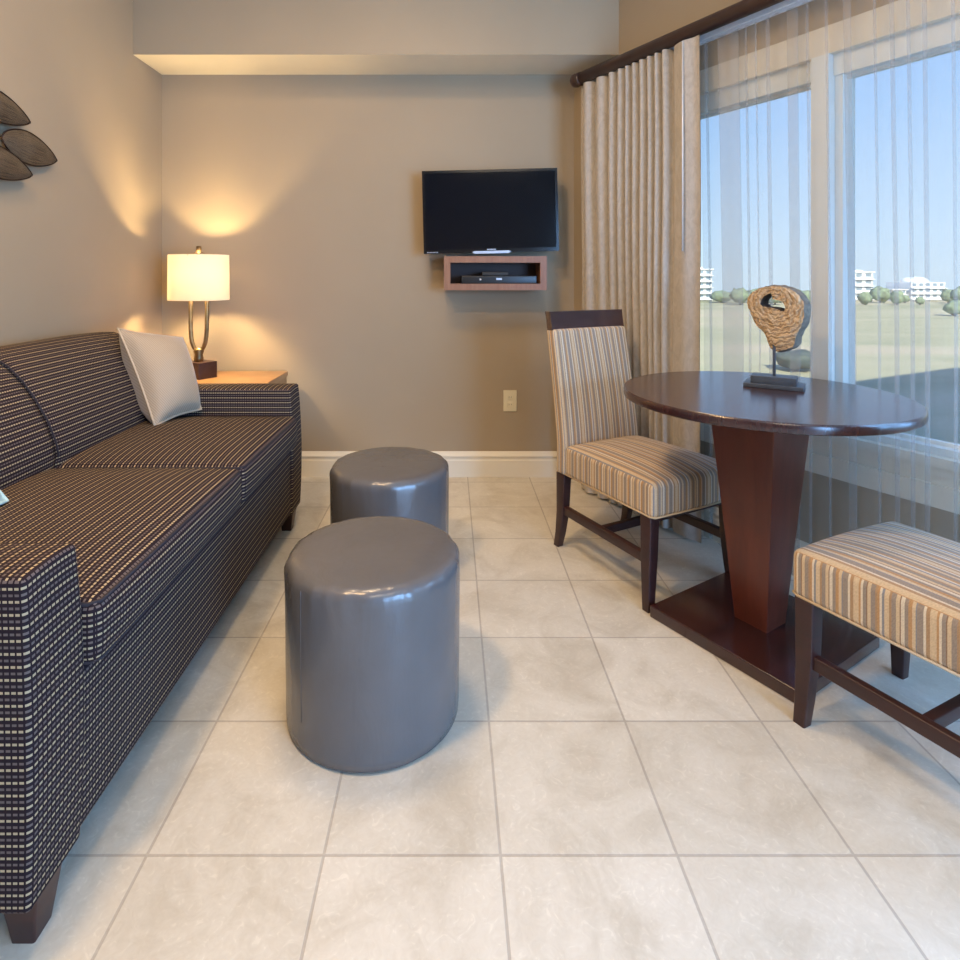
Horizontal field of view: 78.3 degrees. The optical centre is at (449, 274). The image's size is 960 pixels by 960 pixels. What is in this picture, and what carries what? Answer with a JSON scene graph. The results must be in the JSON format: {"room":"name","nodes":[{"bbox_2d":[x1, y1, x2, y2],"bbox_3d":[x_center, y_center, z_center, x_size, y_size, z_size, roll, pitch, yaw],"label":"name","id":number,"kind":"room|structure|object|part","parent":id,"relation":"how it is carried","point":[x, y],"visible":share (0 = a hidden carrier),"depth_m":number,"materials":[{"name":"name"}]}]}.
{"room":"hotel room","nodes":[
{"label":"hotel room","id":0,"kind":"room"},
{"bbox_2d":[0,0,161,345],"bbox_3d":[-1.664,-0.255,0.540,0.120,2.750,5.720,0,0,0],"label":"wall","id":1,"kind":"structure","parent":0,"point":[81,237],"depth_m":2.56,"materials":[{"name":"paint"}]},
{"bbox_2d":[0,91,57,180],"bbox_3d":[-1.565,-0.489,2.077,0.050,0.313,0.566,0,0,3],"label":"wall sculpture","id":2,"kind":"object","parent":1,"relation":"attached to","point":[23,147],"visible":1,"depth_m":2.13,"materials":[{"name":"brown wood"}]},
{"bbox_2d":[162,75,573,450],"bbox_3d":[-0.407,-0.255,3.340,2.394,2.750,0.120,0,0,0],"label":"wall","id":3,"kind":"structure","parent":0,"point":[310,186],"depth_m":3.28,"materials":[{"name":"paint"}]},
{"bbox_2d":[133,0,618,74],"bbox_3d":[-0.375,-1.373,3.130,2.459,0.515,0.300,0,0,0],"label":"soffit","id":4,"kind":"object","parent":3,"relation":"attached to","point":[172,37],"depth_m":2.98,"materials":[{"name":"paint"}]},
{"bbox_2d":[301,451,556,476],"bbox_3d":[-0.457,1.050,3.271,2.294,0.139,0.018,0,0,0],"label":"baseboard","id":5,"kind":"structure","parent":3,"relation":"attached to","point":[314,463],"depth_m":3.26,"materials":[{"name":"white wood"}]},
{"bbox_2d":[422,168,558,253],"bbox_3d":[0.216,-0.339,3.207,0.722,0.448,0.145,-1,0,0],"label":"television","id":6,"kind":"object","parent":3,"relation":"attached to","point":[487,211],"visible":1,"depth_m":3.15,"materials":[{"name":"black plastic"}]},
{"bbox_2d":[444,256,546,289],"bbox_3d":[0.239,-0.009,3.189,0.542,0.179,0.179,0,0,0],"label":"wall shelf","id":7,"kind":"object","parent":3,"relation":"attached to","point":[455,267],"visible":0.9,"depth_m":3.10,"materials":[{"name":"brown wood"}]},
{"bbox_3d":[0.239,-0.009,3.273,0.474,0.111,0.010,0,0,0],"label":"panel","id":8,"kind":"part","parent":7,"relation":"part of","materials":[{"name":"brown wood"}]},
{"bbox_2d":[461,276,536,283],"bbox_3d":[0.260,0.025,3.188,0.400,0.042,0.145,0,0,0],"label":"cable box","id":9,"kind":"object","parent":7,"relation":"in","point":[464,279],"visible":0.96,"depth_m":3.12,"materials":[{"name":"black plastic"}]},
{"bbox_2d":[503,390,516,410],"bbox_3d":[0.334,0.700,3.275,0.074,0.118,0.009,0,0,0],"label":"wall outlet","id":10,"kind":"object","parent":3,"relation":"attached to","point":[509,396],"visible":1,"depth_m":3.27,"materials":[{"name":"beige plastic"}]},
{"bbox_2d":[507,395,512,399],"bbox_3d":[0.334,0.680,3.274,0.032,0.028,0.004,0,0,0],"label":"socket","id":11,"kind":"object","parent":10,"relation":"attached to","point":[509,397],"depth_m":3.27,"materials":[{"name":"beige plastic"}]},
{"bbox_2d":[507,402,512,406],"bbox_3d":[0.334,0.720,3.274,0.032,0.028,0.004,0,0,0],"label":"socket","id":12,"kind":"object","parent":10,"relation":"attached to","point":[509,404],"depth_m":3.27,"materials":[{"name":"beige plastic"}]},
{"bbox_2d":[0,477,959,959],"bbox_3d":[1.104,1.170,0.540,5.617,0.100,5.680,0,0,0],"label":"floor","id":13,"kind":"structure","parent":0,"point":[603,784],"depth_m":1.25,"materials":[{"name":"tile"}]},
{"bbox_2d":[0,332,301,943],"bbox_3d":[-1.111,0.680,1.799,0.947,0.880,1.724,0,0,0],"label":"sofa","id":14,"kind":"object","parent":13,"relation":"on","point":[125,539],"visible":0.97,"depth_m":1.41,"materials":[{"name":"fabric"}]},
{"bbox_2d":[0,490,8,504],"bbox_3d":[-1.225,0.406,1.325,0.260,0.339,0.306,0,0,-8],"label":"throw pillow","id":15,"kind":"object","parent":14,"relation":"on","point":[3,499],"visible":1,"depth_m":1.48,"materials":[{"name":"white fabric"}]},
{"bbox_2d":[0,364,55,489],"bbox_3d":[-1.387,0.430,1.456,0.326,0.380,0.776,0,0,0],"label":"cushion","id":16,"kind":"object","parent":14,"relation":"on","point":[27,434],"depth_m":1.76,"materials":[{"name":"fabric"}]},
{"bbox_3d":[-0.716,1.067,1.009,0.068,0.105,0.075,0,0,0],"label":"leg","id":17,"kind":"part","parent":14,"relation":"part of","materials":[{"name":"brown wood"}]},
{"bbox_3d":[-1.084,0.756,1.010,0.832,0.544,0.147,0,0,0],"label":"armrest","id":18,"kind":"part","parent":14,"relation":"part of","materials":[{"name":"fabric"}]},
{"bbox_2d":[0,332,146,468],"bbox_3d":[-1.387,0.430,2.223,0.326,0.380,0.754,0,0,0],"label":"cushion","id":19,"kind":"object","parent":14,"relation":"on","point":[81,389],"depth_m":2.06,"materials":[{"name":"fabric"}]},
{"bbox_2d":[0,468,241,661],"bbox_3d":[-0.969,0.650,1.462,0.662,0.144,0.762,0,0,0],"label":"seat cushion","id":20,"kind":"object","parent":14,"relation":"on","point":[132,531],"depth_m":1.41,"materials":[{"name":"fabric"}]},
{"bbox_2d":[117,328,201,425],"bbox_3d":[-1.190,0.400,2.451,0.287,0.377,0.282,0,0,27],"label":"throw pillow","id":21,"kind":"object","parent":14,"relation":"on","point":[160,369],"visible":0.96,"depth_m":2.35,"materials":[{"name":"beige fabric"}]},
{"bbox_2d":[57,416,296,501],"bbox_3d":[-0.969,0.650,2.177,0.662,0.144,0.660,0,0,0],"label":"seat cushion","id":22,"kind":"object","parent":14,"relation":"on","point":[254,446],"depth_m":2.04,"materials":[{"name":"fabric"}]},
{"bbox_3d":[-1.084,0.756,2.583,0.832,0.544,0.157,0,0,0],"label":"armrest","id":23,"kind":"part","parent":14,"relation":"part of","materials":[{"name":"fabric"}]},
{"bbox_3d":[-0.716,1.067,2.600,0.068,0.105,0.075,0,0,0],"label":"leg","id":24,"kind":"part","parent":14,"relation":"part of","materials":[{"name":"brown wood"}]},
{"bbox_2d":[197,371,287,382],"bbox_3d":[-1.198,0.823,2.955,0.623,0.595,0.540,0,0,0],"label":"end table","id":25,"kind":"object","parent":13,"relation":"on","point":[222,376],"visible":0.15,"depth_m":3.05,"materials":[{"name":"brown wood"}]},
{"bbox_2d":[167,246,229,379],"bbox_3d":[-1.288,0.188,3.020,0.304,0.674,0.244,0,0,0],"label":"table lamp","id":26,"kind":"object","parent":25,"relation":"on","point":[190,277],"visible":0.98,"depth_m":2.93,"materials":[{"name":"beige fabric"}]},
{"bbox_3d":[-1.313,0.194,3.020,0.056,0.418,0.021,0,0,0],"label":"stem","id":27,"kind":"part","parent":26,"relation":"part of","materials":[{"name":"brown metal"}]},
{"bbox_3d":[-1.288,0.013,3.020,0.304,0.231,0.243,0,0,0],"label":"lamp shade","id":28,"kind":"part","parent":26,"relation":"part of","materials":[{"name":"white fabric"}]},
{"bbox_3d":[-1.263,0.194,3.020,0.056,0.418,0.021,0,0,0],"label":"stem","id":29,"kind":"part","parent":26,"relation":"part of","materials":[{"name":"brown metal"}]},
{"bbox_2d":[284,516,459,772],"bbox_3d":[-0.198,0.912,1.535,0.447,0.416,0.448,0,0,0],"label":"ottoman","id":30,"kind":"object","parent":13,"relation":"on","point":[372,604],"visible":1,"depth_m":1.35,"materials":[{"name":"grey leather"}]},
{"bbox_2d":[329,447,448,532],"bbox_3d":[-0.228,0.912,2.236,0.448,0.416,0.448,0,0,0],"label":"ottoman","id":31,"kind":"object","parent":13,"relation":"on","point":[408,482],"visible":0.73,"depth_m":2.08,"materials":[{"name":"grey leather"}]},
{"bbox_2d":[545,309,728,612],"bbox_3d":[0.719,0.637,2.314,0.448,0.966,0.633,0,0,-27],"label":"dining chair","id":32,"kind":"object","parent":13,"relation":"on","point":[600,447],"visible":0.91,"depth_m":2.35,"materials":[{"name":"fabric"}]},
{"bbox_3d":[0.458,0.964,2.420,0.040,0.312,0.082,0,0,-27],"label":"leg","id":33,"kind":"part","parent":32,"relation":"part of","materials":[{"name":"brown wood"}]},
{"bbox_3d":[0.587,0.193,2.569,0.398,0.077,0.060,0,0,-27],"label":"rail","id":34,"kind":"part","parent":32,"relation":"part of","materials":[{"name":"brown wood"}]},
{"bbox_3d":[0.610,0.519,2.526,0.406,0.584,0.145,0,0,-27],"label":"backrest","id":35,"kind":"part","parent":32,"relation":"part of","materials":[{"name":"fabric"}]},
{"bbox_3d":[0.783,0.964,2.588,0.040,0.312,0.082,0,0,-27],"label":"leg","id":36,"kind":"part","parent":32,"relation":"part of","materials":[{"name":"brown wood"}]},
{"bbox_3d":[0.750,0.739,2.255,0.431,0.145,0.493,0,0,-27],"label":"seat","id":37,"kind":"part","parent":32,"relation":"part of","materials":[{"name":"fabric"}]},
{"bbox_3d":[0.669,0.964,1.980,0.052,0.312,0.048,0,0,-27],"label":"leg","id":38,"kind":"part","parent":32,"relation":"part of","materials":[{"name":"brown wood"}]},
{"bbox_3d":[0.843,0.822,2.076,0.370,0.027,0.018,0,0,-27],"label":"seat rail","id":39,"kind":"part","parent":32,"relation":"part of","materials":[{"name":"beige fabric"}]},
{"bbox_3d":[1.021,0.964,2.163,0.052,0.312,0.048,0,0,-27],"label":"leg","id":40,"kind":"part","parent":32,"relation":"part of","materials":[{"name":"brown wood"}]},
{"bbox_2d":[623,371,927,702],"bbox_3d":[0.973,0.744,1.850,0.822,0.752,0.822,0,0,-32],"label":"dining table","id":41,"kind":"object","parent":13,"relation":"on","point":[743,615],"visible":0.9,"depth_m":1.78,"materials":[{"name":"brown wood"}]},
{"bbox_2d":[743,285,810,391],"bbox_3d":[1.082,0.200,1.946,0.190,0.337,0.129,0,0,34],"label":"driftwood sculpture","id":42,"kind":"object","parent":41,"relation":"on","point":[783,328],"visible":1,"depth_m":1.92,"materials":[{"name":"wood"}]},
{"bbox_3d":[1.068,0.275,1.940,0.009,0.113,0.009,0,0,34],"label":"rod","id":43,"kind":"part","parent":42,"relation":"part of","materials":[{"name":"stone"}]},
{"bbox_2d":[792,521,959,757],"bbox_3d":[1.188,0.637,1.306,0.448,0.966,0.633,0,0,-25],"label":"dining chair","id":44,"kind":"object","parent":13,"relation":"on","point":[898,583],"visible":1,"depth_m":1.37,"materials":[{"name":"fabric"}]},
{"bbox_3d":[0.893,0.964,1.471,0.052,0.312,0.048,0,0,-25],"label":"leg","id":45,"kind":"part","parent":44,"relation":"part of","materials":[{"name":"brown wood"}]},
{"bbox_3d":[1.160,0.739,1.367,0.431,0.145,0.493,0,0,-25],"label":"seat","id":46,"kind":"part","parent":44,"relation":"part of","materials":[{"name":"fabric"}]},
{"bbox_3d":[1.253,0.964,1.637,0.052,0.312,0.048,0,0,-25],"label":"leg","id":47,"kind":"part","parent":44,"relation":"part of","materials":[{"name":"brown wood"}]},
{"bbox_2d":[574,0,959,543],"bbox_3d":[2.263,-0.255,0.574,0.140,2.750,6.258,0,0,-29],"label":"wall","id":48,"kind":"structure","parent":0,"point":[829,507],"depth_m":2.20,"materials":[{"name":"paint"}]},
{"bbox_2d":[570,0,784,87],"bbox_3d":[1.513,-1.030,1.627,0.156,0.100,3.430,0,0,-29],"label":"curtain rod","id":49,"kind":"object","parent":48,"relation":"attached to","point":[739,10],"visible":0.93,"depth_m":2.50,"materials":[{"name":"brown wood"}]},
{"bbox_2d":[581,35,700,542],"bbox_3d":[0.859,0.062,2.754,0.073,2.092,0.758,0,0,-28],"label":"drape","id":50,"kind":"object","parent":49,"relation":"hanging from","point":[641,121],"visible":0.7,"depth_m":2.65,"materials":[{"name":"fabric"}]},
{"bbox_2d":[593,0,812,80],"bbox_3d":[1.550,-1.000,1.642,0.077,0.032,3.300,0,0,-29],"label":"track","id":51,"kind":"object","parent":48,"relation":"attached to","point":[786,5],"visible":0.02,"depth_m":2.29,"materials":[{"name":"white metal"}]},
{"bbox_2d":[701,507,808,576],"bbox_3d":[2.194,1.050,0.536,0.018,0.139,6.258,0,0,-29],"label":"baseboard","id":52,"kind":"structure","parent":48,"relation":"attached to","point":[711,515],"depth_m":2.48,"materials":[{"name":"white wood"}]},
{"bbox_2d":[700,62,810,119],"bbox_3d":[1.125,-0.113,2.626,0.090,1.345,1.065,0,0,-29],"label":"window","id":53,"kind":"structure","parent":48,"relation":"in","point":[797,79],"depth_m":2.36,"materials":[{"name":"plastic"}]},
{"bbox_2d":[811,53,834,380],"bbox_3d":[1.389,-0.113,2.146,0.150,1.345,0.061,0,0,-29],"label":"window frame","id":54,"kind":"structure","parent":48,"relation":"attached to","point":[822,78],"depth_m":2.10,"materials":[{"name":"plastic"}]},
{"bbox_2d":[700,423,959,514],"bbox_3d":[1.641,0.637,1.692,0.150,0.155,3.200,0,0,-29],"label":"window sill","id":55,"kind":"structure","parent":48,"relation":"attached to","point":[932,480],"depth_m":1.93,"materials":[{"name":"white"}]},
{"bbox_2d":[700,0,959,95],"bbox_3d":[1.642,-0.835,1.692,0.146,0.100,3.200,0,0,-29],"label":"window frame","id":56,"kind":"structure","parent":48,"relation":"attached to","point":[900,16],"depth_m":2.08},
{"bbox_2d":[833,15,959,459],"bbox_3d":[1.909,-0.113,1.205,0.090,1.345,2.088,0,0,-29],"label":"window","id":57,"kind":"structure","parent":48,"relation":"in","point":[942,37],"depth_m":2.08,"materials":[{"name":"plastic"}]},
{"label":"outside","id":58,"kind":"structure","parent":0,"visible":0},
{"bbox_2d":[700,299,959,443],"bbox_3d":[70.000,7.000,65.000,380.000,0.001,210.000,0,0,0],"label":"lawn","id":59,"kind":"structure","parent":58,"point":[911,350],"depth_m":54.61,"materials":[{"name":"green plant"}]},
{"bbox_2d":[700,267,713,300],"bbox_3d":[66.905,2.434,161.350,6.664,9.132,10.100,0,0,0],"label":"building","id":60,"kind":"structure","parent":59,"relation":"on","point":[706,281],"depth_m":156.94,"materials":[{"name":"paint"}]},
{"bbox_2d":[710,290,730,302],"bbox_3d":[68.485,5.399,147.873,5.738,3.202,5.468,0,0,0],"label":"tree","id":61,"kind":"object","parent":59,"relation":"on","point":[722,296],"visible":0.91,"depth_m":146.53,"materials":[{"name":"green plant"}]},
{"bbox_2d":[729,288,749,304],"bbox_3d":[67.862,4.935,138.046,4.400,4.131,4.547,0,0,0],"label":"tree","id":62,"kind":"object","parent":59,"relation":"on","point":[740,295],"visible":0.98,"depth_m":136.70,"materials":[{"name":"green plant"}]},
{"bbox_2d":[769,297,781,304],"bbox_3d":[76.269,5.232,138.139,3.835,3.535,3.779,0,0,0],"label":"tree","id":63,"kind":"object","parent":59,"relation":"on","point":[771,301],"visible":0.3,"depth_m":137.27,"materials":[{"name":"green plant"}]},
{"bbox_2d":[772,349,810,370],"bbox_3d":[25.315,6.191,43.030,3.106,1.618,2.967,0,0,0],"label":"tree","id":64,"kind":"object","parent":59,"relation":"on","point":[798,359],"visible":0.84,"depth_m":42.15,"materials":[{"name":"green plant"}]},
{"bbox_2d":[802,290,810,302],"bbox_3d":[83.929,5.251,137.930,4.496,3.497,4.244,0,0,0],"label":"tree","id":65,"kind":"object","parent":59,"relation":"on","point":[807,293],"visible":0.38,"depth_m":136.34,"materials":[{"name":"green plant"}]},
{"bbox_2d":[857,291,872,304],"bbox_3d":[97.287,5.390,138.017,2.763,3.220,2.774,0,0,0],"label":"tree","id":66,"kind":"object","parent":59,"relation":"on","point":[864,297],"visible":1,"depth_m":137.29,"materials":[{"name":"green plant"}]},
{"bbox_2d":[855,270,875,300],"bbox_3d":[109.020,2.834,161.350,8.264,8.333,10.100,0,0,0],"label":"building","id":67,"kind":"structure","parent":59,"relation":"on","point":[863,280],"depth_m":157.02,"materials":[{"name":"paint"}]},
{"bbox_2d":[869,286,889,302],"bbox_3d":[108.176,4.862,148.071,4.580,4.275,4.987,0,0,0],"label":"tree","id":68,"kind":"object","parent":59,"relation":"on","point":[881,294],"visible":0.91,"depth_m":146.77,"materials":[{"name":"green plant"}]},
{"bbox_2d":[890,291,903,304],"bbox_3d":[104.724,5.348,138.083,2.806,3.303,2.763,0,0,0],"label":"tree","id":69,"kind":"object","parent":59,"relation":"on","point":[895,297],"visible":1,"depth_m":137.30,"materials":[{"name":"green plant"}]},
{"bbox_2d":[887,288,908,300],"bbox_3d":[119.816,5.366,161.350,4.265,3.268,10.100,0,0,0],"label":"building","id":70,"kind":"structure","parent":59,"relation":"on","point":[891,290],"depth_m":157.02,"materials":[{"name":"paint"}]},
{"bbox_2d":[903,295,910,302],"bbox_3d":[114.374,5.998,148.061,2.082,2.005,2.041,0,0,0],"label":"tree","id":71,"kind":"object","parent":59,"relation":"on","point":[906,297],"visible":0.7,"depth_m":147.25,"materials":[{"name":"green plant"}]},
{"bbox_2d":[886,277,947,300],"bbox_3d":[127.413,3.752,161.150,9.463,6.495,9.700,0,0,0],"label":"building","id":72,"kind":"structure","parent":59,"relation":"on","point":[917,286],"depth_m":157.02,"materials":[{"name":"paint"}]},
{"bbox_2d":[915,296,924,304],"bbox_3d":[110.074,5.992,138.025,1.921,2.017,1.806,0,0,0],"label":"tree","id":73,"kind":"object","parent":59,"relation":"on","point":[920,300],"visible":1,"depth_m":137.52,"materials":[{"name":"green plant"}]},
{"bbox_2d":[941,288,951,302],"bbox_3d":[125.174,5.175,147.956,2.944,3.650,2.918,0,0,0],"label":"tree","id":74,"kind":"object","parent":59,"relation":"on","point":[945,294],"visible":0.77,"depth_m":147.54,"materials":[{"name":"green plant"}]},
{"bbox_2d":[942,300,959,315],"bbox_3d":[85.721,5.558,99.907,3.313,2.884,3.225,0,0,0],"label":"bush","id":75,"kind":"object","parent":59,"relation":"on","point":[952,307],"visible":1,"depth_m":99.26,"materials":[{"name":"green plant"}]},
{"bbox_2d":[950,286,959,300],"bbox_3d":[119.988,4.738,137.981,4.572,4.523,4.393,0,0,0],"label":"tree","id":76,"kind":"object","parent":59,"relation":"on","point":[955,293],"visible":0.8,"depth_m":137.76,"materials":[{"name":"green plant"}]}
]}

